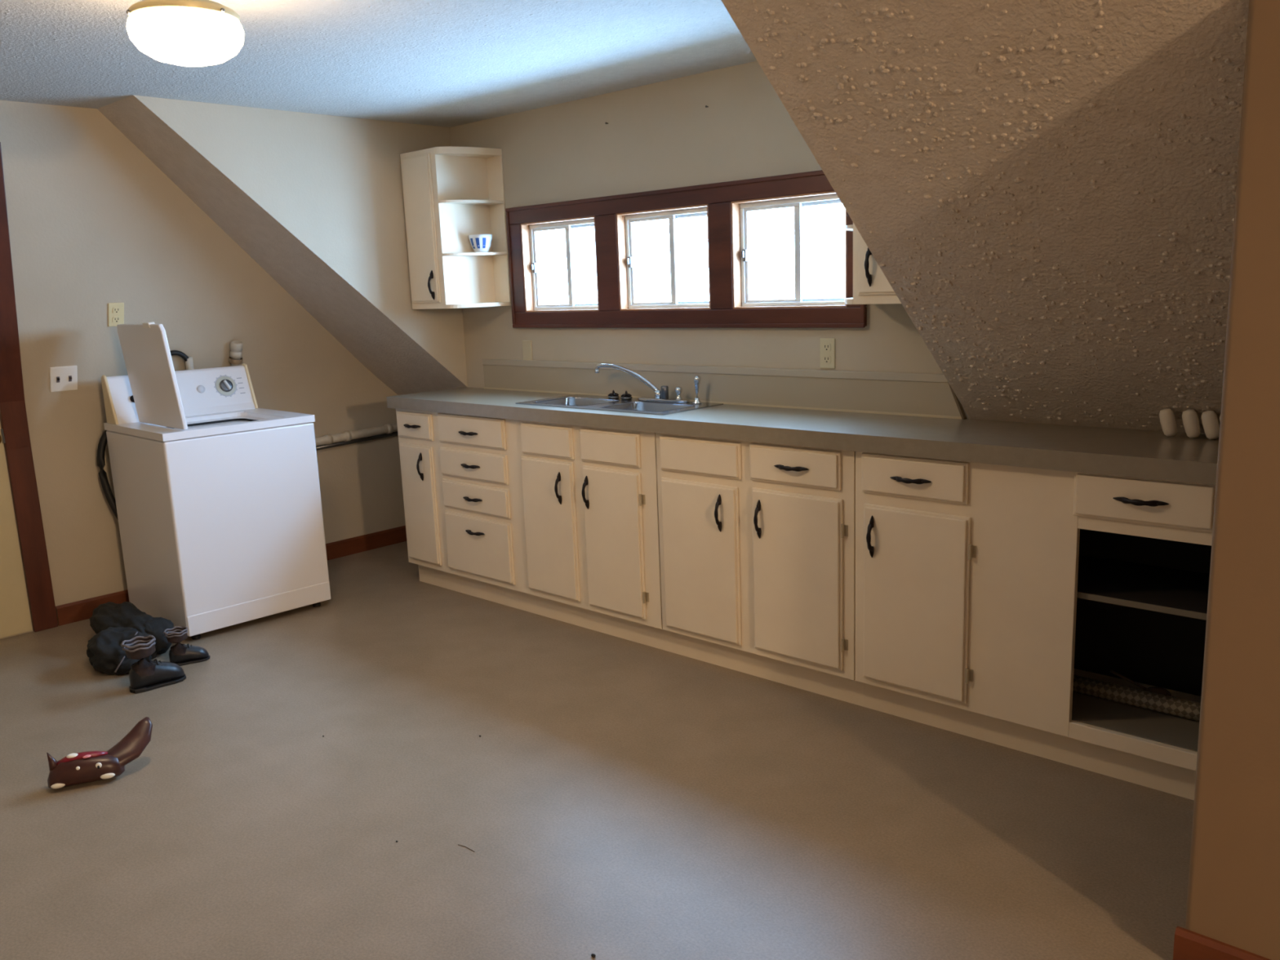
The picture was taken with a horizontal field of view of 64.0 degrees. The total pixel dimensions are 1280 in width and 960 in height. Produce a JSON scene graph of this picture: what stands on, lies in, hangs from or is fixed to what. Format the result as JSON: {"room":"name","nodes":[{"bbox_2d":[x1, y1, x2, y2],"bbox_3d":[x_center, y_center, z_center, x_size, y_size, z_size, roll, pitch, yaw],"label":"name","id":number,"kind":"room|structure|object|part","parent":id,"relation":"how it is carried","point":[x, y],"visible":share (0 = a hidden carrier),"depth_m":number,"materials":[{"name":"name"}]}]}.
{"room":"kitchen","nodes":[
{"label":"kitchen","id":0,"kind":"room"},
{"bbox_2d":[0,100,405,639],"bbox_3d":[-3.007,-0.283,3.677,0.507,2.165,6.250,8,15,42],"label":"wall","id":1,"kind":"structure","parent":0,"point":[94,223],"depth_m":4.50,"materials":[{"name":"beige paint"}]},
{"bbox_2d":[0,426,31,638],"bbox_3d":[-2.853,-0.203,3.844,0.345,1.917,0.879,8,15,42],"label":"door","id":2,"kind":"structure","parent":1,"relation":"in","point":[15,616],"depth_m":4.35,"materials":[{"name":"paint"}]},
{"bbox_3d":[-2.663,-0.184,4.277,0.024,0.060,0.007,8,15,42],"label":"strike plate","id":3,"kind":"part","parent":2,"relation":"part of","materials":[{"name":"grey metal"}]},
{"bbox_2d":[0,142,57,631],"bbox_3d":[-2.843,-0.233,3.822,0.382,2.000,1.077,8,15,42],"label":"trim","id":4,"kind":"structure","parent":1,"relation":"attached to","point":[13,415],"depth_m":4.32,"materials":[{"name":"brown wood"}]},
{"bbox_2d":[49,365,77,391],"bbox_3d":[-2.474,-0.435,4.396,0.041,0.107,0.108,8,15,42],"label":"light switch","id":5,"kind":"object","parent":1,"relation":"attached to","point":[61,378],"visible":1,"depth_m":4.39,"materials":[{"name":"white plastic"}]},
{"bbox_2d":[107,302,124,326],"bbox_3d":[-2.274,-0.718,4.443,0.039,0.100,0.066,8,15,42],"label":"wall outlet","id":6,"kind":"object","parent":1,"relation":"attached to","point":[115,310],"visible":0.97,"depth_m":4.44,"materials":[{"name":"beige plastic"}]},
{"bbox_2d":[112,316,120,323],"bbox_3d":[-2.274,-0.697,4.449,0.012,0.028,0.032,8,15,42],"label":"socket","id":7,"kind":"object","parent":6,"relation":"attached to","point":[115,319],"depth_m":4.45,"materials":[{"name":"beige plastic"}]},
{"bbox_2d":[112,306,120,313],"bbox_3d":[-2.266,-0.735,4.432,0.012,0.028,0.032,8,15,42],"label":"socket","id":8,"kind":"object","parent":6,"relation":"attached to","point":[115,309],"depth_m":4.43,"materials":[{"name":"beige plastic"}]},
{"bbox_2d":[169,350,194,369],"bbox_3d":[-2.164,-0.403,4.720,0.096,0.386,0.228,8,15,42],"label":"hose","id":9,"kind":"object","parent":1,"relation":"attached to","point":[188,360],"visible":0.34,"depth_m":4.72,"materials":[{"name":"black rubber"}]},
{"bbox_2d":[55,525,406,626],"bbox_3d":[-1.779,0.410,5.335,0.014,0.088,2.315,8,15,42],"label":"baseboard","id":10,"kind":"structure","parent":1,"relation":"attached to","point":[68,613],"depth_m":5.47,"materials":[{"name":"brown wood"}]},
{"bbox_2d":[228,340,243,366],"bbox_3d":[-1.936,-0.378,4.952,0.123,0.591,0.062,8,15,42],"label":"standpipe","id":11,"kind":"object","parent":1,"relation":"attached to","point":[236,346],"visible":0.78,"depth_m":4.88,"materials":[{"name":"plastic"}]},
{"bbox_2d":[315,423,398,450],"bbox_3d":[-1.466,-0.245,5.539,0.060,0.106,1.386,8,15,42],"label":"drain pipe","id":12,"kind":"object","parent":1,"relation":"attached to","point":[328,441],"visible":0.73,"depth_m":5.47,"materials":[{"name":"plastic"}]},
{"bbox_2d":[133,95,467,386],"bbox_3d":[-1.146,-0.560,4.800,0.050,2.145,2.125,8,15,42],"label":"wall","id":13,"kind":"structure","parent":0,"point":[335,183],"depth_m":4.47,"materials":[{"name":"beige paint"}]},
{"bbox_2d":[0,0,757,127],"bbox_3d":[0.137,-0.842,0.143,10.159,0.060,5.847,8,15,42],"label":"ceiling","id":14,"kind":"structure","parent":0,"point":[438,63],"depth_m":3.33,"materials":[{"name":"white paint"}]},
{"bbox_2d":[125,0,244,66],"bbox_3d":[-1.092,-1.105,2.458,0.261,0.200,0.261,8,15,42],"label":"ceiling light","id":15,"kind":"object","parent":14,"relation":"attached to","point":[182,33],"visible":1,"depth_m":2.38,"materials":[{"name":"white glass"}]},
{"bbox_2d":[0,541,1194,959],"bbox_3d":[0.579,1.236,0.934,10.159,0.060,6.900,8,15,42],"label":"floor","id":16,"kind":"structure","parent":0,"point":[615,797],"depth_m":2.73,"materials":[{"name":"plastic"}]},
{"bbox_2d":[46,716,152,788],"bbox_3d":[-1.589,0.816,3.027,0.293,0.140,0.101,-9,13,-33],"label":"toy","id":17,"kind":"object","parent":16,"relation":"on","point":[83,767],"visible":1,"depth_m":3.00,"materials":[{"name":"brown plastic"}]},
{"bbox_2d":[86,601,173,675],"bbox_3d":[-2.094,0.608,4.125,0.635,0.177,0.357,8,15,42],"label":"jacket","id":18,"kind":"object","parent":16,"relation":"on","point":[113,624],"visible":0.77,"depth_m":4.03,"materials":[{"name":"black fabric"}]},
{"bbox_2d":[120,635,186,693],"bbox_3d":[-1.782,0.662,3.755,0.106,0.186,0.205,8,15,42],"label":"boot","id":19,"kind":"object","parent":16,"relation":"on","point":[144,675],"visible":1,"depth_m":3.71,"materials":[{"name":"black leather"}]},
{"bbox_2d":[163,626,210,666],"bbox_3d":[-1.762,0.641,3.983,0.155,0.141,0.080,-8,12,-27],"label":"boot","id":20,"kind":"object","parent":16,"relation":"on","point":[180,654],"visible":0.93,"depth_m":3.96,"materials":[{"name":"black leather"}]},
{"bbox_2d":[97,321,330,639],"bbox_3d":[-1.910,-0.055,4.548,0.732,1.307,0.688,8,15,42],"label":"washing machine","id":21,"kind":"object","parent":16,"relation":"on","point":[216,505],"visible":0.98,"depth_m":4.34,"materials":[{"name":"white metal"}]},
{"bbox_3d":[-2.215,-0.356,4.484,0.020,0.033,0.032,8,15,42],"label":"knob","id":22,"kind":"part","parent":21,"relation":"part of","materials":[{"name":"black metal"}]},
{"bbox_3d":[-2.019,-0.432,4.229,0.480,0.424,0.062,8,15,44],"label":"lid","id":23,"kind":"part","parent":21,"relation":"part of","materials":[{"name":"white metal"}]},
{"bbox_3d":[-2.076,-0.393,4.651,0.103,0.204,0.624,8,15,44],"label":"control panel","id":24,"kind":"part","parent":21,"relation":"part of","materials":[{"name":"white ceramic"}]},
{"bbox_3d":[-1.638,0.549,4.428,0.033,0.085,0.640,8,15,44],"label":"kick panel","id":25,"kind":"part","parent":21,"relation":"part of","materials":[{"name":"white metal"}]},
{"bbox_2d":[395,408,672,652],"bbox_3d":[-0.402,0.132,4.460,1.636,0.857,0.468,8,15,42],"label":"base cabinet","id":26,"kind":"object","parent":16,"relation":"on","point":[559,522],"visible":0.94,"depth_m":4.20,"materials":[{"name":"beige paint"}]},
{"bbox_3d":[-1.050,-0.247,4.686,0.132,0.016,0.036,8,15,42],"label":"handle","id":27,"kind":"part","parent":26,"relation":"part of","materials":[{"name":"black metal"}]},
{"bbox_3d":[-1.036,-0.248,4.701,0.263,0.122,0.018,8,15,42],"label":"drawer","id":28,"kind":"part","parent":26,"relation":"part of","materials":[{"name":"beige paint"}]},
{"bbox_3d":[-1.006,-0.059,4.688,0.016,0.132,0.036,8,15,42],"label":"handle","id":29,"kind":"part","parent":26,"relation":"part of","materials":[{"name":"black metal"}]},
{"bbox_3d":[-1.026,0.112,4.774,0.250,0.557,0.018,8,15,42],"label":"door","id":30,"kind":"part","parent":26,"relation":"part of","materials":[{"name":"beige paint"}]},
{"bbox_3d":[-0.747,-0.202,4.409,0.132,0.016,0.036,8,15,42],"label":"handle","id":31,"kind":"part","parent":26,"relation":"part of","materials":[{"name":"black metal"}]},
{"bbox_3d":[-0.742,-0.060,4.436,0.132,0.016,0.036,8,15,42],"label":"handle","id":32,"kind":"part","parent":26,"relation":"part of","materials":[{"name":"black metal"}]},
{"bbox_3d":[-0.734,-0.211,4.423,0.458,0.130,0.018,8,15,42],"label":"drawer","id":33,"kind":"part","parent":26,"relation":"part of","materials":[{"name":"beige paint"}]},
{"bbox_3d":[-0.736,0.084,4.464,0.132,0.016,0.036,8,15,42],"label":"handle","id":34,"kind":"part","parent":26,"relation":"part of","materials":[{"name":"black metal"}]},
{"bbox_3d":[-0.728,-0.064,4.451,0.458,0.128,0.018,8,15,42],"label":"drawer","id":35,"kind":"part","parent":26,"relation":"part of","materials":[{"name":"beige paint"}]},
{"bbox_3d":[-0.730,0.231,4.492,0.132,0.016,0.036,8,15,42],"label":"handle","id":36,"kind":"part","parent":26,"relation":"part of","materials":[{"name":"black metal"}]},
{"bbox_3d":[-0.722,0.081,4.479,0.458,0.128,0.018,8,15,42],"label":"drawer","id":37,"kind":"part","parent":26,"relation":"part of","materials":[{"name":"beige paint"}]},
{"bbox_3d":[-0.714,0.295,4.520,0.458,0.271,0.018,8,15,42],"label":"drawer","id":38,"kind":"part","parent":26,"relation":"part of","materials":[{"name":"beige paint"}]},
{"bbox_3d":[-0.367,0.196,4.168,0.307,0.569,0.018,8,15,42],"label":"door","id":39,"kind":"part","parent":26,"relation":"part of","materials":[{"name":"beige paint"}]},
{"bbox_3d":[-0.323,0.034,4.061,0.016,0.132,0.036,8,15,42],"label":"handle","id":40,"kind":"part","parent":26,"relation":"part of","materials":[{"name":"black metal"}]},
{"bbox_3d":[-0.210,0.050,3.956,0.016,0.132,0.036,8,15,42],"label":"handle","id":41,"kind":"part","parent":26,"relation":"part of","materials":[{"name":"black metal"}]},
{"bbox_3d":[-0.102,0.237,3.926,0.304,0.566,0.018,8,15,42],"label":"door","id":42,"kind":"part","parent":26,"relation":"part of","materials":[{"name":"beige paint"}]},
{"bbox_2d":[386,386,1218,484],"bbox_3d":[0.303,-0.218,3.726,3.632,0.052,0.456,8,15,42],"label":"countertop","id":43,"kind":"structure","parent":26,"relation":"on","point":[1124,452],"depth_m":3.12,"materials":[{"name":"laminate"}]},
{"bbox_2d":[515,394,723,415],"bbox_3d":[-0.095,-0.239,4.130,0.825,0.143,0.350,8,15,42],"label":"double sink","id":44,"kind":"object","parent":43,"relation":"in","point":[633,405],"visible":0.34,"depth_m":4.11,"materials":[{"name":"silver metal"}]},
{"bbox_3d":[-0.262,-0.256,4.250,0.311,0.143,0.228,8,15,42],"label":"bowl","id":45,"kind":"part","parent":44,"relation":"part of","materials":[{"name":"silver metal"}]},
{"bbox_2d":[608,390,619,399],"bbox_3d":[-0.110,-0.359,4.285,0.049,0.036,0.048,8,15,42],"label":"strainer","id":46,"kind":"object","parent":44,"relation":"on","point":[614,395],"visible":1,"depth_m":4.27,"materials":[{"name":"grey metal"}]},
{"bbox_3d":[-0.109,-0.364,4.283,0.045,0.026,0.047,8,15,42],"label":"knob","id":47,"kind":"part","parent":46,"relation":"part of","materials":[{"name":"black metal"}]},
{"bbox_2d":[608,395,619,399],"bbox_3d":[-0.110,-0.347,4.288,0.048,0.012,0.048,8,15,42],"label":"basket","id":48,"kind":"object","parent":46,"relation":"on","point":[609,397],"depth_m":4.27,"materials":[{"name":"grey metal"}]},
{"bbox_2d":[620,391,631,399],"bbox_3d":[-0.056,-0.352,4.238,0.049,0.036,0.048,8,15,42],"label":"strainer","id":49,"kind":"object","parent":44,"relation":"on","point":[626,396],"visible":1,"depth_m":4.23,"materials":[{"name":"grey metal"}]},
{"bbox_2d":[620,396,631,399],"bbox_3d":[-0.056,-0.341,4.241,0.048,0.012,0.048,8,15,42],"label":"basket","id":50,"kind":"object","parent":49,"relation":"on","point":[622,397],"depth_m":4.22,"materials":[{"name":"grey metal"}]},
{"bbox_2d":[595,363,689,403],"bbox_3d":[0.009,-0.398,4.169,0.476,0.147,0.061,7,14,39],"label":"faucet","id":51,"kind":"object","parent":44,"relation":"on","point":[662,394],"visible":1,"depth_m":4.12,"materials":[{"name":"silver metal"}]},
{"bbox_3d":[-0.051,-0.408,4.202,0.337,0.135,0.034,5,13,34],"label":"spout","id":52,"kind":"part","parent":51,"relation":"part of","materials":[{"name":"silver metal"}]},
{"bbox_3d":[0.095,-0.322,4.113,0.260,0.012,0.050,8,15,42],"label":"plate","id":53,"kind":"part","parent":51,"relation":"part of","materials":[{"name":"silver metal"}]},
{"bbox_3d":[0.153,-0.344,4.052,0.031,0.053,0.030,8,15,42],"label":"handle","id":54,"kind":"part","parent":51,"relation":"part of","materials":[{"name":"silver metal"}]},
{"bbox_3d":[0.034,-0.215,3.978,0.323,0.143,0.228,8,15,42],"label":"bowl","id":55,"kind":"part","parent":44,"relation":"part of","materials":[{"name":"silver metal"}]},
{"bbox_2d":[692,375,702,404],"bbox_3d":[0.224,-0.352,3.980,0.036,0.111,0.049,-8,12,-26],"label":"sprayer","id":56,"kind":"object","parent":44,"relation":"on","point":[697,379],"visible":1,"depth_m":3.98,"materials":[{"name":"silver metal"}]},
{"bbox_2d":[1159,408,1177,436],"bbox_3d":[1.456,-0.158,2.823,0.049,0.078,0.028,8,15,42],"label":"container","id":57,"kind":"object","parent":43,"relation":"on","point":[1167,419],"visible":1,"depth_m":2.81,"materials":[{"name":"beige ceramic"}]},
{"bbox_2d":[1182,409,1200,438],"bbox_3d":[1.499,-0.153,2.784,0.049,0.078,0.028,8,15,42],"label":"container","id":58,"kind":"object","parent":43,"relation":"on","point":[1189,417],"visible":1,"depth_m":2.77,"materials":[{"name":"beige"}]},
{"bbox_2d":[1201,410,1219,439],"bbox_3d":[1.534,-0.148,2.751,0.049,0.078,0.028,8,15,42],"label":"container","id":59,"kind":"object","parent":43,"relation":"on","point":[1210,420],"visible":0.95,"depth_m":2.74,"materials":[{"name":"beige"}]},
{"bbox_2d":[655,432,862,706],"bbox_3d":[0.500,0.256,3.632,0.825,0.857,0.468,8,15,42],"label":"base cabinet","id":60,"kind":"object","parent":16,"relation":"on","point":[757,540],"visible":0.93,"depth_m":3.45,"materials":[{"name":"beige paint"}]},
{"bbox_3d":[0.212,0.285,3.638,0.346,0.564,0.018,8,15,42],"label":"door","id":61,"kind":"part","parent":60,"relation":"part of","materials":[{"name":"beige paint"}]},
{"bbox_3d":[0.270,0.115,3.516,0.016,0.132,0.036,8,15,42],"label":"handle","id":62,"kind":"part","parent":60,"relation":"part of","materials":[{"name":"black metal"}]},
{"bbox_3d":[0.392,0.132,3.404,0.016,0.132,0.036,8,15,42],"label":"handle","id":63,"kind":"part","parent":60,"relation":"part of","materials":[{"name":"black metal"}]},
{"bbox_3d":[0.480,-0.039,3.281,0.132,0.016,0.036,8,15,42],"label":"handle","id":64,"kind":"part","parent":60,"relation":"part of","materials":[{"name":"black metal"}]},
{"bbox_3d":[0.494,-0.043,3.296,0.349,0.122,0.018,8,15,42],"label":"drawer","id":65,"kind":"part","parent":60,"relation":"part of","materials":[{"name":"beige paint"}]},
{"bbox_3d":[0.512,0.321,3.361,0.349,0.566,0.018,8,15,42],"label":"door","id":66,"kind":"part","parent":60,"relation":"part of","materials":[{"name":"beige paint"}]},
{"bbox_2d":[855,451,1215,799],"bbox_3d":[1.218,0.354,2.972,1.137,0.857,0.468,8,15,42],"label":"base cabinet","id":67,"kind":"object","parent":16,"relation":"on","point":[982,590],"visible":0.78,"depth_m":2.94,"materials":[{"name":"beige paint"}]},
{"bbox_3d":[0.703,0.174,3.118,0.016,0.132,0.036,8,15,42],"label":"handle","id":68,"kind":"part","parent":67,"relation":"part of","materials":[{"name":"black metal"}]},
{"bbox_3d":[0.788,0.001,2.998,0.132,0.016,0.036,8,15,42],"label":"handle","id":69,"kind":"part","parent":67,"relation":"part of","materials":[{"name":"black metal"}]},
{"bbox_3d":[0.802,-0.005,3.012,0.342,0.121,0.018,8,15,42],"label":"drawer","id":70,"kind":"part","parent":67,"relation":"part of","materials":[{"name":"beige paint"}]},
{"bbox_3d":[0.822,0.366,3.077,0.345,0.564,0.018,8,15,42],"label":"door","id":71,"kind":"part","parent":67,"relation":"part of","materials":[{"name":"beige paint"}]},
{"bbox_2d":[1071,692,1199,751],"bbox_3d":[1.391,0.654,2.840,0.550,0.003,0.278,8,15,42],"label":"shelf","id":72,"kind":"object","parent":67,"relation":"in","point":[1178,731],"visible":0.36,"depth_m":2.80,"materials":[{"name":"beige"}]},
{"bbox_2d":[1072,674,1200,721],"bbox_3d":[1.429,0.619,2.872,0.555,0.050,0.050,8,15,42],"label":"roll","id":73,"kind":"object","parent":72,"relation":"on","point":[1188,709],"visible":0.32,"depth_m":2.87,"materials":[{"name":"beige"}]},
{"bbox_2d":[1110,670,1171,696],"bbox_3d":[1.448,0.598,2.968,0.171,0.056,0.056,8,15,42],"label":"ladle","id":74,"kind":"object","parent":67,"relation":"in","point":[1157,690],"visible":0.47,"depth_m":2.94,"materials":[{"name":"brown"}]},
{"bbox_3d":[1.253,0.054,2.569,0.132,0.016,0.036,8,15,42],"label":"handle","id":75,"kind":"part","parent":67,"relation":"part of","materials":[{"name":"black metal"}]},
{"bbox_2d":[1077,555,1209,620],"bbox_3d":[1.417,0.295,2.810,0.565,0.018,0.371,8,15,42],"label":"shelf","id":76,"kind":"object","parent":67,"relation":"attached to","point":[1171,588],"depth_m":2.82,"materials":[{"name":"white"}]},
{"bbox_3d":[1.267,0.051,2.583,0.340,0.121,0.018,8,15,42],"label":"drawer","id":77,"kind":"part","parent":67,"relation":"part of","materials":[{"name":"beige paint"}]},
{"bbox_2d":[97,0,1248,434],"bbox_3d":[1.867,-0.321,2.105,10.159,1.952,2.286,8,15,42],"label":"ceiling","id":78,"kind":"structure","parent":0,"point":[1045,189],"depth_m":2.36,"materials":[{"name":"beige paint"}]},
{"bbox_2d":[449,61,985,420],"bbox_3d":[0.134,-0.512,4.210,2.810,2.175,0.100,8,15,42],"label":"wall","id":79,"kind":"structure","parent":0,"point":[663,135],"depth_m":4.03,"materials":[{"name":"beige paint"}]},
{"bbox_2d":[400,146,511,309],"bbox_3d":[-0.862,-1.146,4.704,0.369,0.700,0.337,8,15,42],"label":"upper cabinet","id":80,"kind":"object","parent":79,"relation":"attached to","point":[451,193],"visible":1,"depth_m":4.65,"materials":[{"name":"beige paint"}]},
{"bbox_3d":[-0.997,-1.135,4.650,0.215,0.652,0.014,8,15,42],"label":"door","id":81,"kind":"part","parent":80,"relation":"part of","materials":[{"name":"beige paint"}]},
{"bbox_3d":[-0.943,-0.881,4.631,0.016,0.132,0.036,8,15,42],"label":"handle","id":82,"kind":"part","parent":80,"relation":"part of","materials":[{"name":"black metal"}]},
{"bbox_2d":[438,200,503,204],"bbox_3d":[-0.756,-1.252,4.608,0.105,0.012,0.295,8,15,42],"label":"shelf","id":83,"kind":"object","parent":80,"relation":"attached to","point":[440,202],"depth_m":4.60,"materials":[{"name":"beige paint"}]},
{"bbox_2d":[442,252,506,256],"bbox_3d":[-0.747,-1.026,4.652,0.105,0.012,0.295,8,15,42],"label":"shelf","id":84,"kind":"object","parent":80,"relation":"attached to","point":[444,254],"depth_m":4.63,"materials":[{"name":"beige paint"}]},
{"bbox_2d":[467,234,492,252],"bbox_3d":[-0.726,-1.077,4.671,0.110,0.079,0.110,8,15,42],"label":"bowl","id":85,"kind":"object","parent":80,"relation":"on","point":[478,242],"visible":0.97,"depth_m":4.63,"materials":[{"name":"white ceramic"}]},
{"bbox_2d":[522,340,533,360],"bbox_3d":[-0.521,-0.599,4.739,0.062,0.095,0.008,8,15,42],"label":"blank wall plate","id":86,"kind":"object","parent":79,"relation":"attached to","point":[526,344],"visible":1,"depth_m":4.73,"materials":[{"name":"beige plastic"}]},
{"bbox_2d":[520,216,599,311],"bbox_3d":[-0.317,-0.947,4.527,0.475,0.393,0.116,8,15,42],"label":"window","id":87,"kind":"structure","parent":79,"relation":"in","point":[531,233],"depth_m":4.62,"materials":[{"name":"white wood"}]},
{"bbox_3d":[-0.388,-0.954,4.592,0.241,0.353,0.014,8,15,42],"label":"sliding sash","id":88,"kind":"part","parent":87,"relation":"part of","materials":[{"name":"glass"}]},
{"bbox_3d":[-0.226,-0.936,4.465,0.216,0.353,0.014,8,15,42],"label":"fixed sash","id":89,"kind":"part","parent":87,"relation":"part of","materials":[{"name":"glass"}]},
{"bbox_2d":[616,204,711,310],"bbox_3d":[0.127,-0.886,4.120,0.485,0.393,0.116,8,15,42],"label":"window","id":90,"kind":"structure","parent":79,"relation":"in","point":[626,223],"depth_m":4.18,"materials":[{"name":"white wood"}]},
{"bbox_3d":[0.053,-0.894,4.187,0.246,0.353,0.014,8,15,42],"label":"sliding sash","id":91,"kind":"part","parent":90,"relation":"part of","materials":[{"name":"glass"}]},
{"bbox_3d":[0.219,-0.875,4.056,0.221,0.353,0.014,8,15,42],"label":"fixed sash","id":92,"kind":"part","parent":90,"relation":"part of","materials":[{"name":"glass"}]},
{"bbox_2d":[505,169,866,328],"bbox_3d":[0.088,-0.879,4.087,1.845,0.529,0.022,8,15,42],"label":"trim","id":93,"kind":"structure","parent":79,"relation":"attached to","point":[718,200],"depth_m":3.96,"materials":[{"name":"brown wood"}]},
{"bbox_2d":[482,359,966,419],"bbox_3d":[0.149,-0.394,4.139,2.470,0.148,0.018,8,15,42],"label":"backsplash","id":94,"kind":"structure","parent":79,"relation":"attached to","point":[899,393],"depth_m":3.87,"materials":[{"name":"beige laminate"}]},
{"bbox_3d":[0.126,-0.452,4.149,2.411,0.028,0.016,8,15,42],"label":"trim","id":95,"kind":"part","parent":94,"relation":"part of","materials":[{"name":"beige"}]},
{"bbox_3d":[1.028,-0.274,3.332,0.071,0.148,0.018,8,15,42],"label":"trim","id":96,"kind":"part","parent":94,"relation":"part of","materials":[{"name":"brown"}]},
{"bbox_2d":[731,191,846,308],"bbox_3d":[0.567,-0.826,3.716,0.495,0.393,0.116,8,15,42],"label":"window","id":97,"kind":"structure","parent":79,"relation":"in","point":[741,223],"depth_m":3.76,"materials":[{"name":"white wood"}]},
{"bbox_3d":[0.491,-0.834,3.784,0.251,0.353,0.014,8,15,42],"label":"sliding sash","id":98,"kind":"part","parent":97,"relation":"part of","materials":[{"name":"glass"}]},
{"bbox_3d":[0.661,-0.815,3.650,0.226,0.353,0.014,8,15,42],"label":"fixed sash","id":99,"kind":"part","parent":97,"relation":"part of","materials":[{"name":"glass"}]},
{"bbox_2d":[819,337,835,368],"bbox_3d":[0.667,-0.450,3.643,0.062,0.108,0.012,8,15,42],"label":"wall outlet","id":100,"kind":"object","parent":79,"relation":"attached to","point":[827,345],"visible":1,"depth_m":3.64,"materials":[{"name":"beige plastic"}]},
{"bbox_2d":[822,355,831,363],"bbox_3d":[0.665,-0.429,3.645,0.032,0.028,0.004,8,15,42],"label":"socket","id":101,"kind":"object","parent":100,"relation":"attached to","point":[826,359],"depth_m":3.64,"materials":[{"name":"beige plastic"}]},
{"bbox_2d":[822,343,831,351],"bbox_3d":[0.664,-0.471,3.637,0.032,0.028,0.004,8,15,42],"label":"socket","id":102,"kind":"object","parent":100,"relation":"attached to","point":[826,347],"depth_m":3.63,"materials":[{"name":"beige plastic"}]},
{"bbox_2d":[844,222,901,304],"bbox_3d":[0.792,-0.896,3.189,0.353,0.678,0.339,8,15,42],"label":"upper cabinet","id":103,"kind":"object","parent":79,"relation":"attached to","point":[871,286],"visible":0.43,"depth_m":3.15,"materials":[{"name":"beige paint"}]},
{"bbox_2d":[844,224,853,231],"bbox_3d":[0.719,-0.813,3.307,0.105,0.012,0.297,8,15,42],"label":"shelf","id":104,"kind":"object","parent":103,"relation":"attached to","point":[850,228],"depth_m":3.19,"materials":[{"name":"beige paint"}]},
{"bbox_3d":[0.698,-0.656,3.121,0.016,0.132,0.036,8,15,42],"label":"handle","id":105,"kind":"part","parent":103,"relation":"part of","materials":[{"name":"black metal"}]},
{"bbox_3d":[0.740,-0.873,3.058,0.204,0.630,0.014,8,15,42],"label":"door","id":106,"kind":"part","parent":103,"relation":"part of","materials":[{"name":"beige paint"}]},
{"bbox_2d":[1185,0,1279,959],"bbox_3d":[3.395,0.250,0.458,5.388,1.839,1.087,8,15,42],"label":"wall","id":107,"kind":"structure","parent":0,"point":[1233,899],"depth_m":1.86,"materials":[{"name":"brown paint"}]},
{"bbox_2d":[1173,925,1271,959],"bbox_3d":[3.049,1.203,0.232,5.400,0.080,0.016,8,15,42],"label":"baseboard","id":108,"kind":"structure","parent":107,"relation":"attached to","point":[1188,944],"depth_m":2.01,"materials":[{"name":"brown wood"}]}
]}

